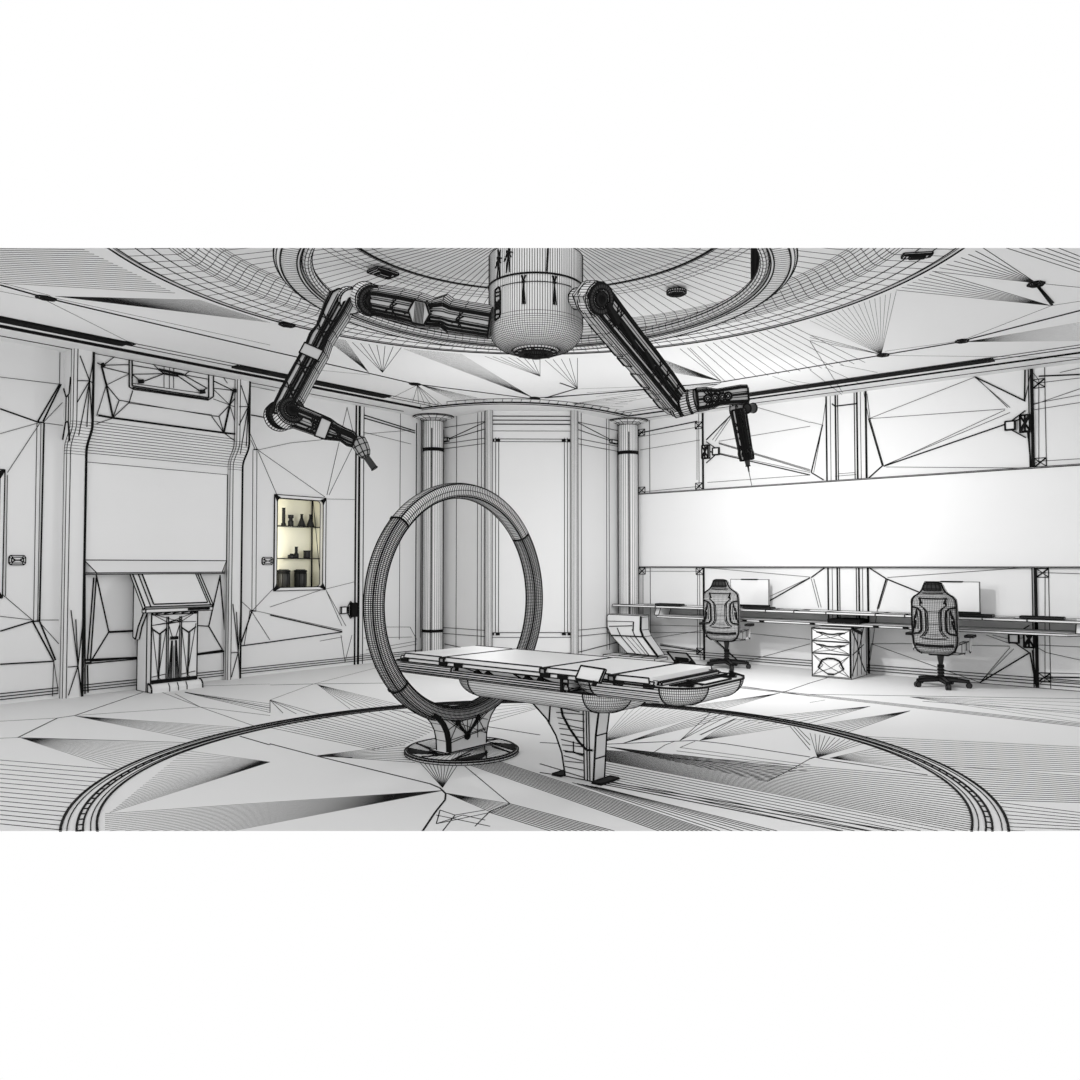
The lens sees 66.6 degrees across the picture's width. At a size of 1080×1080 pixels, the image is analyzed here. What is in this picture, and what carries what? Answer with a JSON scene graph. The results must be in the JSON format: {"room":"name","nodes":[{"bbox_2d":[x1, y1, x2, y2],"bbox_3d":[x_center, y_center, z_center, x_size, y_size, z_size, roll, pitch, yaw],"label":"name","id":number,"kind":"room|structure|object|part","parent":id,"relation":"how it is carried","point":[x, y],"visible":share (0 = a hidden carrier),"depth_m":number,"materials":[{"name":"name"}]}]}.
{"room":"futuristic operating room","nodes":[
{"label":"futuristic operating room","id":0,"kind":"room"},
{"bbox_2d":[0,340,422,704],"bbox_3d":[-4.208,-0.154,10.035,0.364,3.758,7.950,-2,-2,40],"label":"wall","id":1,"kind":"structure","parent":0,"point":[283,631],"depth_m":10.50,"materials":[{"name":"white ceramic"}]},
{"bbox_2d":[0,469,5,598],"bbox_3d":[-5.840,-0.071,8.118,0.314,1.316,0.872,-2,-2,40],"label":"upper cabinet","id":2,"kind":"object","parent":1,"relation":"attached to","point":[2,471],"visible":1,"depth_m":8.34,"materials":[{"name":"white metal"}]},
{"bbox_2d":[8,555,25,564],"bbox_3d":[-5.368,0.207,8.441,0.030,0.105,0.159,-2,-2,40],"label":"socket plate","id":3,"kind":"object","parent":1,"relation":"attached to","point":[12,559],"visible":1,"depth_m":8.43,"materials":[{"name":"white ceramic"}]},
{"bbox_2d":[58,348,94,698],"bbox_3d":[-4.959,-0.173,8.784,0.276,3.700,0.229,-2,-2,40],"label":"pillar","id":4,"kind":"structure","parent":1,"relation":"attached to","point":[79,365],"depth_m":8.77,"materials":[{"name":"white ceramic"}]},
{"bbox_2d":[86,354,236,574],"bbox_3d":[-4.346,-0.831,9.542,0.224,2.454,1.705,-2,-2,40],"label":"wall screen","id":5,"kind":"object","parent":1,"relation":"attached to","point":[161,443],"visible":0.95,"depth_m":9.47,"materials":[{"name":"white ceramic"}]},
{"bbox_2d":[88,354,236,474],"bbox_3d":[-4.343,-1.442,9.562,0.218,1.232,1.700,-2,-2,40],"label":"hood","id":6,"kind":"object","parent":5,"relation":"attached to","point":[148,417],"depth_m":9.45,"materials":[{"name":"white ceramic"}]},
{"bbox_2d":[223,379,250,679],"bbox_3d":[-3.766,-0.128,10.206,0.276,3.700,0.195,-2,-2,40],"label":"pillar","id":7,"kind":"structure","parent":1,"relation":"attached to","point":[242,402],"depth_m":10.19,"materials":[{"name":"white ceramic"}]},
{"bbox_2d":[261,557,272,564],"bbox_3d":[-3.526,0.272,10.635,0.030,0.105,0.159,-2,-2,40],"label":"socket plate","id":8,"kind":"object","parent":1,"relation":"attached to","point":[265,560],"visible":1,"depth_m":10.62,"materials":[{"name":"white ceramic"}]},
{"bbox_2d":[273,494,326,590],"bbox_3d":[-3.322,0.046,11.117,0.314,1.271,0.807,-2,-2,40],"label":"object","id":9,"kind":"object","parent":1,"relation":"attached to","point":[286,538],"visible":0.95,"depth_m":11.30,"materials":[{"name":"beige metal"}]},
{"bbox_2d":[281,508,285,524],"bbox_3d":[-3.441,-0.308,11.036,0.067,0.247,0.067,-2,-2,40],"label":"cylinder","id":10,"kind":"object","parent":9,"relation":"on","point":[283,509],"visible":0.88,"depth_m":11.02,"materials":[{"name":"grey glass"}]},
{"bbox_2d":[277,569,290,586],"bbox_3d":[-3.435,0.523,11.017,0.176,0.258,0.176,-2,-2,40],"label":"canister","id":11,"kind":"object","parent":9,"relation":"in","point":[283,575],"visible":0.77,"depth_m":10.95,"materials":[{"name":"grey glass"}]},
{"bbox_3d":[-3.435,0.416,11.020,0.176,0.043,0.176,-2,-2,40],"label":"lid","id":12,"kind":"part","parent":11,"relation":"part of","materials":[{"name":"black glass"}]},
{"bbox_2d":[288,515,293,526],"bbox_3d":[-3.371,-0.261,11.118,0.074,0.157,0.074,-2,-2,40],"label":"glass jar","id":13,"kind":"object","parent":9,"relation":"on","point":[290,522],"visible":0.97,"depth_m":11.10,"materials":[{"name":"grey glass"}]},
{"bbox_2d":[294,547,298,558],"bbox_3d":[-3.313,0.172,11.174,0.067,0.162,0.067,-2,-2,40],"label":"glass bottle","id":14,"kind":"object","parent":9,"relation":"on","point":[296,548],"visible":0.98,"depth_m":11.16,"materials":[{"name":"grey glass"}]},
{"bbox_2d":[277,558,319,558],"bbox_3d":[-3.345,0.251,11.129,0.220,0.011,0.750,-2,-2,40],"label":"shelf","id":15,"kind":"object","parent":9,"relation":"attached to","point":[277,558],"depth_m":11.15,"materials":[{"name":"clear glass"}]},
{"bbox_2d":[278,525,319,527],"bbox_3d":[-3.345,-0.182,11.143,0.220,0.011,0.750,-2,-2,40],"label":"shelf","id":16,"kind":"object","parent":9,"relation":"attached to","point":[279,526],"depth_m":11.20,"materials":[{"name":"clear glass"}]},
{"bbox_2d":[294,569,306,586],"bbox_3d":[-3.268,0.529,11.216,0.176,0.258,0.176,-2,-2,40],"label":"canister","id":17,"kind":"object","parent":9,"relation":"in","point":[300,575],"visible":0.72,"depth_m":11.15,"materials":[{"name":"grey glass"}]},
{"bbox_3d":[-3.268,0.422,11.220,0.176,0.043,0.176,-2,-2,40],"label":"lid","id":18,"kind":"part","parent":17,"relation":"part of","materials":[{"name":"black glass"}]},
{"bbox_2d":[297,514,305,526],"bbox_3d":[-3.261,-0.267,11.249,0.116,0.177,0.116,-2,-2,40],"label":"flask","id":19,"kind":"object","parent":9,"relation":"on","point":[301,523],"visible":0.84,"depth_m":11.22,"materials":[{"name":"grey glass"}]},
{"bbox_2d":[303,550,310,557],"bbox_3d":[-3.204,0.201,11.303,0.106,0.112,0.106,-2,-2,40],"label":"glass beaker","id":20,"kind":"object","parent":9,"relation":"on","point":[306,553],"visible":0.86,"depth_m":11.27,"materials":[{"name":"grey glass"}]},
{"bbox_2d":[306,514,314,527],"bbox_3d":[-3.171,-0.263,11.356,0.116,0.177,0.116,-2,-2,40],"label":"flask","id":21,"kind":"object","parent":9,"relation":"on","point":[310,521],"visible":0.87,"depth_m":11.34,"materials":[{"name":"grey glass"}]},
{"bbox_2d":[443,411,617,655],"bbox_3d":[-0.171,-0.042,13.239,2.528,3.720,2.548,-2,-2,40],"label":"wall","id":22,"kind":"structure","parent":0,"point":[531,449],"depth_m":12.24,"materials":[{"name":"white ceramic"}]},
{"bbox_2d":[485,410,492,646],"bbox_3d":[-0.755,-0.068,12.110,0.114,3.700,0.114,-2,-2,40],"label":"trim","id":23,"kind":"structure","parent":22,"relation":"attached to","point":[488,413],"depth_m":12.07,"materials":[{"name":"white ceramic"}]},
{"bbox_2d":[570,410,577,653],"bbox_3d":[0.506,-0.067,12.135,0.114,3.700,0.114,-2,-2,40],"label":"trim","id":24,"kind":"structure","parent":22,"relation":"attached to","point":[573,413],"depth_m":12.10,"materials":[{"name":"white ceramic"}]},
{"bbox_2d":[0,657,1079,831],"bbox_3d":[0.361,1.601,6.372,12.100,0.014,12.300,-2,-2,40],"label":"floor","id":25,"kind":"structure","parent":0,"point":[322,749],"depth_m":5.86,"materials":[{"name":"white ceramic"}]},
{"bbox_2d":[130,574,213,693],"bbox_3d":[-4.213,1.031,9.417,0.410,1.348,0.797,-2,-2,40],"label":"kiosk","id":26,"kind":"object","parent":25,"relation":"on","point":[166,607],"visible":1,"depth_m":9.26,"materials":[{"name":"white ceramic"}]},
{"bbox_2d":[413,413,453,650],"bbox_3d":[-1.642,-0.051,12.612,0.636,3.708,0.636,-2,-2,40],"label":"round column","id":27,"kind":"structure","parent":25,"relation":"on","point":[432,631],"depth_m":12.49,"materials":[{"name":"white ceramic"}]},
{"bbox_2d":[363,483,542,765],"bbox_3d":[-0.588,0.585,6.222,1.657,2.036,0.860,1,-2,-25],"label":"ring","id":28,"kind":"object","parent":25,"relation":"on","point":[460,731],"visible":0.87,"depth_m":6.00,"materials":[{"name":"white ceramic"}]},
{"bbox_2d":[396,645,744,785],"bbox_3d":[0.073,1.174,5.694,2.716,0.823,1.015,-2,-2,42],"label":"exam table","id":29,"kind":"object","parent":25,"relation":"on","point":[576,694],"visible":0.96,"depth_m":5.36,"materials":[{"name":"white ceramic"}]},
{"bbox_2d":[403,645,511,661],"bbox_3d":[-0.611,0.856,6.226,0.417,0.040,0.761,-2,-2,40],"label":"cushion","id":30,"kind":"object","parent":29,"relation":"on","point":[432,655],"depth_m":6.07,"materials":[{"name":"white fabric"}]},
{"bbox_3d":[-0.255,0.945,5.931,1.718,0.058,0.808,-2,-2,40],"label":"rail","id":31,"kind":"part","parent":29,"relation":"part of","materials":[{"name":"grey metal"}]},
{"bbox_2d":[445,649,607,672],"bbox_3d":[-0.092,0.842,5.790,0.912,0.040,0.761,-2,-2,40],"label":"cushion","id":32,"kind":"object","parent":29,"relation":"on","point":[507,660],"depth_m":5.65,"materials":[{"name":"white fabric"}]},
{"bbox_3d":[0.057,0.861,5.672,2.212,0.045,0.802,-2,-2,40],"label":"cushion rail","id":33,"kind":"part","parent":29,"relation":"part of","materials":[{"name":"white ceramic"}]},
{"bbox_3d":[0.301,0.798,4.885,0.204,0.100,0.058,-2,-2,40],"label":"control panel","id":34,"kind":"part","parent":29,"relation":"part of","materials":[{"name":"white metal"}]},
{"bbox_2d":[546,657,674,679],"bbox_3d":[0.466,0.828,5.323,0.517,0.040,0.761,-2,-2,40],"label":"cushion","id":35,"kind":"object","parent":29,"relation":"on","point":[614,665],"depth_m":5.26,"materials":[{"name":"white fabric"}]},
{"bbox_2d":[615,663,711,683],"bbox_3d":[0.772,0.819,5.066,0.257,0.040,0.761,-2,-2,40],"label":"cushion","id":36,"kind":"object","parent":29,"relation":"on","point":[651,675],"depth_m":4.96,"materials":[{"name":"white fabric"}]},
{"bbox_3d":[0.953,0.796,5.559,0.240,0.076,0.066,-2,-2,40],"label":"control panel","id":37,"kind":"part","parent":29,"relation":"part of","materials":[{"name":"grey metal"}]},
{"bbox_2d":[657,670,744,686],"bbox_3d":[0.977,0.823,4.905,0.210,0.045,0.697,-2,-2,40],"label":"tray","id":38,"kind":"object","parent":29,"relation":"on","point":[711,677],"depth_m":4.89,"materials":[{"name":"white ceramic"}]},
{"bbox_2d":[610,417,647,652],"bbox_3d":[1.393,-0.040,12.963,0.636,3.708,0.636,-2,-2,40],"label":"round column","id":39,"kind":"structure","parent":25,"relation":"on","point":[628,441],"depth_m":12.85,"materials":[{"name":"white ceramic"}]},
{"bbox_2d":[603,613,667,660],"bbox_3d":[1.428,1.466,12.435,0.940,0.665,0.360,-2,-2,40],"label":"lounge chair","id":40,"kind":"object","parent":25,"relation":"on","point":[631,632],"visible":0.96,"depth_m":12.40,"materials":[{"name":"white ceramic"}]},
{"bbox_2d":[699,579,753,670],"bbox_3d":[2.558,1.147,11.303,0.720,1.229,0.715,-1,-2,28],"label":"gaming chair","id":41,"kind":"object","parent":25,"relation":"on","point":[721,603],"visible":0.99,"depth_m":11.08,"materials":[{"name":"grey fabric"}]},
{"bbox_3d":[2.437,1.665,11.264,0.246,0.069,0.252,-1,-2,28],"label":"leg","id":42,"kind":"part","parent":41,"relation":"part of","materials":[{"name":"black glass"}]},
{"bbox_3d":[2.456,0.945,11.117,0.494,0.837,0.210,-1,-2,28],"label":"backrest","id":43,"kind":"part","parent":41,"relation":"part of","materials":[{"name":"grey fabric"}]},
{"bbox_3d":[2.569,1.662,11.162,0.073,0.069,0.303,0,-2,0],"label":"leg","id":44,"kind":"part","parent":41,"relation":"part of","materials":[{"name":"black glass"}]},
{"bbox_3d":[2.703,1.665,11.258,0.304,0.069,0.110,-1,-2,28],"label":"leg","id":45,"kind":"part","parent":41,"relation":"part of","materials":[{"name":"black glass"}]},
{"bbox_3d":[2.602,1.310,11.380,0.528,0.148,0.529,-1,-2,28],"label":"seat","id":46,"kind":"part","parent":41,"relation":"part of","materials":[{"name":"grey fabric"}]},
{"bbox_3d":[2.837,1.268,11.226,0.102,0.216,0.060,-1,-2,28],"label":"armrest","id":47,"kind":"part","parent":41,"relation":"part of","materials":[{"name":"grey fabric"}]},
{"bbox_2d":[811,625,866,679],"bbox_3d":[3.819,1.416,10.482,0.516,0.642,0.580,-2,-2,40],"label":"drawer unit","id":48,"kind":"object","parent":25,"relation":"on","point":[838,652],"visible":0.98,"depth_m":10.29,"materials":[{"name":"white ceramic"}]},
{"bbox_3d":[3.634,1.323,10.275,0.361,0.036,0.016,-2,-2,40],"label":"handle","id":49,"kind":"part","parent":48,"relation":"part of","materials":[{"name":"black metal"}]},
{"bbox_3d":[3.634,1.168,10.280,0.361,0.036,0.016,-2,-2,40],"label":"handle","id":50,"kind":"part","parent":48,"relation":"part of","materials":[{"name":"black metal"}]},
{"bbox_3d":[3.634,1.578,10.267,0.338,0.215,0.020,-2,-2,40],"label":"handle","id":51,"kind":"part","parent":48,"relation":"part of","materials":[{"name":"black metal"}]},
{"bbox_3d":[3.639,1.348,10.281,0.477,0.152,0.021,-2,-2,40],"label":"drawer","id":52,"kind":"part","parent":48,"relation":"part of","materials":[{"name":"white metal"}]},
{"bbox_3d":[3.639,1.193,10.286,0.477,0.152,0.021,-2,-2,40],"label":"drawer","id":53,"kind":"part","parent":48,"relation":"part of","materials":[{"name":"white metal"}]},
{"bbox_3d":[3.639,1.568,10.274,0.477,0.282,0.021,-2,-2,40],"label":"drawer","id":54,"kind":"part","parent":48,"relation":"part of","materials":[{"name":"white metal"}]},
{"bbox_2d":[905,581,975,689],"bbox_3d":[4.646,1.092,9.553,0.720,1.229,0.715,-1,-2,39],"label":"gaming chair","id":55,"kind":"object","parent":25,"relation":"on","point":[934,611],"visible":1,"depth_m":9.35,"materials":[{"name":"grey fabric"}]},
{"bbox_3d":[4.599,1.615,9.686,0.073,0.069,0.303,1,-2,-25],"label":"leg","id":56,"kind":"part","parent":55,"relation":"part of","materials":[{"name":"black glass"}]},
{"bbox_3d":[4.517,1.611,9.537,0.304,0.069,0.074,0,-2,-7],"label":"leg","id":57,"kind":"part","parent":55,"relation":"part of","materials":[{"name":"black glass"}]},
{"bbox_3d":[4.509,0.890,9.390,0.494,0.837,0.210,-1,-2,39],"label":"backrest","id":58,"kind":"part","parent":55,"relation":"part of","materials":[{"name":"grey fabric"}]},
{"bbox_3d":[4.705,1.254,9.620,0.528,0.148,0.529,-1,-2,39],"label":"seat","id":59,"kind":"part","parent":55,"relation":"part of","materials":[{"name":"grey fabric"}]},
{"bbox_3d":[4.633,1.607,9.412,0.073,0.069,0.303,0,-2,11],"label":"leg","id":60,"kind":"part","parent":55,"relation":"part of","materials":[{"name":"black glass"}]},
{"bbox_3d":[4.906,1.211,9.424,0.102,0.216,0.060,-1,-2,39],"label":"armrest","id":61,"kind":"part","parent":55,"relation":"part of","materials":[{"name":"grey fabric"}]},
{"bbox_2d":[0,248,1079,419],"bbox_3d":[0.479,-2.168,6.632,12.100,0.190,11.933,-2,-2,40],"label":"ceiling","id":62,"kind":"structure","parent":0,"point":[842,313],"depth_m":7.71,"materials":[{"name":"white ceramic"}]},
{"bbox_2d":[0,316,128,345],"bbox_3d":[-5.090,-2.053,7.538,0.170,0.027,2.510,-2,-2,40],"label":"light slot","id":63,"kind":"object","parent":62,"relation":"attached to","point":[7,320],"visible":1,"depth_m":8.00,"materials":[{"name":"black"}]},
{"bbox_2d":[231,364,390,397],"bbox_3d":[-2.782,-1.967,10.286,0.170,0.027,2.230,-2,-2,40],"label":"light slot","id":64,"kind":"object","parent":62,"relation":"attached to","point":[238,367],"visible":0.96,"depth_m":10.32,"materials":[{"name":"black"}]},
{"bbox_2d":[367,266,398,279],"bbox_3d":[-1.297,-2.198,6.792,0.150,0.043,0.222,-2,-2,43],"label":"ceiling hatch","id":65,"kind":"object","parent":62,"relation":"attached to","point":[378,271],"visible":1,"depth_m":6.75,"materials":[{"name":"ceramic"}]},
{"bbox_2d":[488,248,582,359],"bbox_3d":[-0.031,-1.708,5.823,0.678,0.858,0.684,-2,-2,40],"label":"hub","id":66,"kind":"object","parent":62,"relation":"hanging from","point":[533,317],"visible":0.97,"depth_m":5.55,"materials":[{"name":"white ceramic"}]},
{"bbox_2d":[263,281,492,470],"bbox_3d":[-1.109,-1.147,5.711,1.588,1.336,0.336,0,-2,-3],"label":"robotic arm","id":67,"kind":"object","parent":66,"relation":"attached to","point":[416,309],"visible":1,"depth_m":5.65},
{"bbox_2d":[567,280,757,485],"bbox_3d":[0.828,-1.049,5.806,1.441,1.325,0.494,1,-2,-27],"label":"robotic arm","id":68,"kind":"object","parent":66,"relation":"attached to","point":[597,303],"visible":1,"depth_m":5.76},
{"bbox_3d":[1.514,-0.950,5.925,0.096,0.089,0.081,2,-2,-41],"label":"wrist motor","id":69,"kind":"part","parent":68,"relation":"part of","materials":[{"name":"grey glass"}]},
{"bbox_2d":[273,248,797,350],"bbox_3d":[-0.029,-1.931,6.357,3.551,0.316,2.502,0,-2,0],"label":"ring","id":70,"kind":"object","parent":62,"relation":"hanging from","point":[771,268],"visible":0.75,"depth_m":6.16,"materials":[{"name":"white ceramic"}]},
{"bbox_2d":[666,287,686,297],"bbox_3d":[1.206,-2.177,7.261,0.179,0.054,0.179,-2,-2,40],"label":"recessed light","id":71,"kind":"object","parent":62,"relation":"in","point":[675,292],"visible":1,"depth_m":7.22,"materials":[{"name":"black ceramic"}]},
{"bbox_3d":[1.206,-2.167,7.261,0.124,0.034,0.124,-2,-2,40],"label":"bulb","id":72,"kind":"part","parent":71,"relation":"part of","materials":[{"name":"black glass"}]},
{"bbox_2d":[749,357,994,396],"bbox_3d":[3.868,-1.972,10.098,3.040,0.027,0.170,-2,-2,40],"label":"light slot","id":73,"kind":"object","parent":62,"relation":"attached to","point":[983,360],"visible":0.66,"depth_m":9.89,"materials":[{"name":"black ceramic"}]},
{"bbox_2d":[901,251,933,259],"bbox_3d":[2.778,-2.091,6.057,0.212,0.043,0.082,0,-2,8],"label":"recessed light","id":74,"kind":"object","parent":62,"relation":"attached to","point":[922,255],"visible":1,"depth_m":6.03,"materials":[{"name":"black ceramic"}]},
{"bbox_2d":[638,363,1079,690],"bbox_3d":[5.146,-0.150,10.203,9.620,3.755,0.369,-2,-2,40],"label":"wall","id":75,"kind":"structure","parent":0,"point":[1030,417],"depth_m":10.61,"materials":[{"name":"white ceramic"}]},
{"bbox_2d":[612,604,1079,636],"bbox_3d":[4.526,0.998,10.174,8.588,0.177,0.532,-2,-2,40],"label":"desk","id":76,"kind":"object","parent":75,"relation":"attached to","point":[662,611],"visible":0.85,"depth_m":10.45,"materials":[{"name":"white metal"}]},
{"bbox_2d":[655,603,684,605],"bbox_3d":[1.939,0.963,12.290,0.427,0.030,0.147,-2,-2,40],"label":"keyboard","id":77,"kind":"object","parent":76,"relation":"on","point":[664,604],"visible":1,"depth_m":12.24,"materials":[{"name":"black plastic"}]},
{"bbox_2d":[730,579,769,607],"bbox_3d":[2.966,0.752,11.605,0.582,0.409,0.148,-2,-2,40],"label":"monitor","id":78,"kind":"object","parent":76,"relation":"on","point":[752,592],"visible":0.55,"depth_m":11.56,"materials":[{"name":"white metal"}]},
{"bbox_2d":[742,606,775,608],"bbox_3d":[3.022,0.934,11.356,0.427,0.030,0.147,-2,-2,40],"label":"keyboard","id":79,"kind":"object","parent":76,"relation":"on","point":[746,607],"visible":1,"depth_m":11.32,"materials":[{"name":"black plastic"}]},
{"bbox_2d":[612,604,1079,623],"bbox_3d":[4.553,0.930,10.209,8.588,0.039,0.446,-2,-2,40],"label":"countertop","id":80,"kind":"structure","parent":76,"relation":"on","point":[778,610],"depth_m":10.51,"materials":[{"name":"white metal"}]},
{"bbox_2d":[657,614,1079,636],"bbox_3d":[3.881,1.087,10.710,5.548,0.034,0.527,-2,-2,40],"label":"shelf","id":81,"kind":"object","parent":76,"relation":"attached to","point":[829,622],"depth_m":10.33,"materials":[{"name":"white ceramic"}]},
{"bbox_2d":[924,581,980,613],"bbox_3d":[4.975,0.699,9.920,0.613,0.409,0.148,-2,-2,40],"label":"monitor","id":82,"kind":"object","parent":76,"relation":"on","point":[967,594],"visible":0.43,"depth_m":9.80,"materials":[{"name":"white plastic"}]},
{"bbox_2d":[958,613,994,616],"bbox_3d":[5.075,0.879,9.634,0.427,0.030,0.147,-2,-2,40],"label":"keyboard","id":83,"kind":"object","parent":76,"relation":"on","point":[959,614],"visible":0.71,"depth_m":9.55,"materials":[{"name":"black plastic"}]},
{"bbox_2d":[1019,615,1065,619],"bbox_3d":[5.611,0.865,9.185,0.427,0.030,0.147,-2,-2,40],"label":"keyboard","id":84,"kind":"object","parent":76,"relation":"on","point":[1020,616],"visible":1,"depth_m":9.13,"materials":[{"name":"plastic"}]},
{"bbox_2d":[639,464,1079,567],"bbox_3d":[5.068,-0.244,10.097,9.212,1.177,0.046,-2,-2,40],"label":"wall screen","id":85,"kind":"object","parent":75,"relation":"attached to","point":[1024,517],"visible":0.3,"depth_m":10.65,"materials":[{"name":"white plastic"}]}
]}

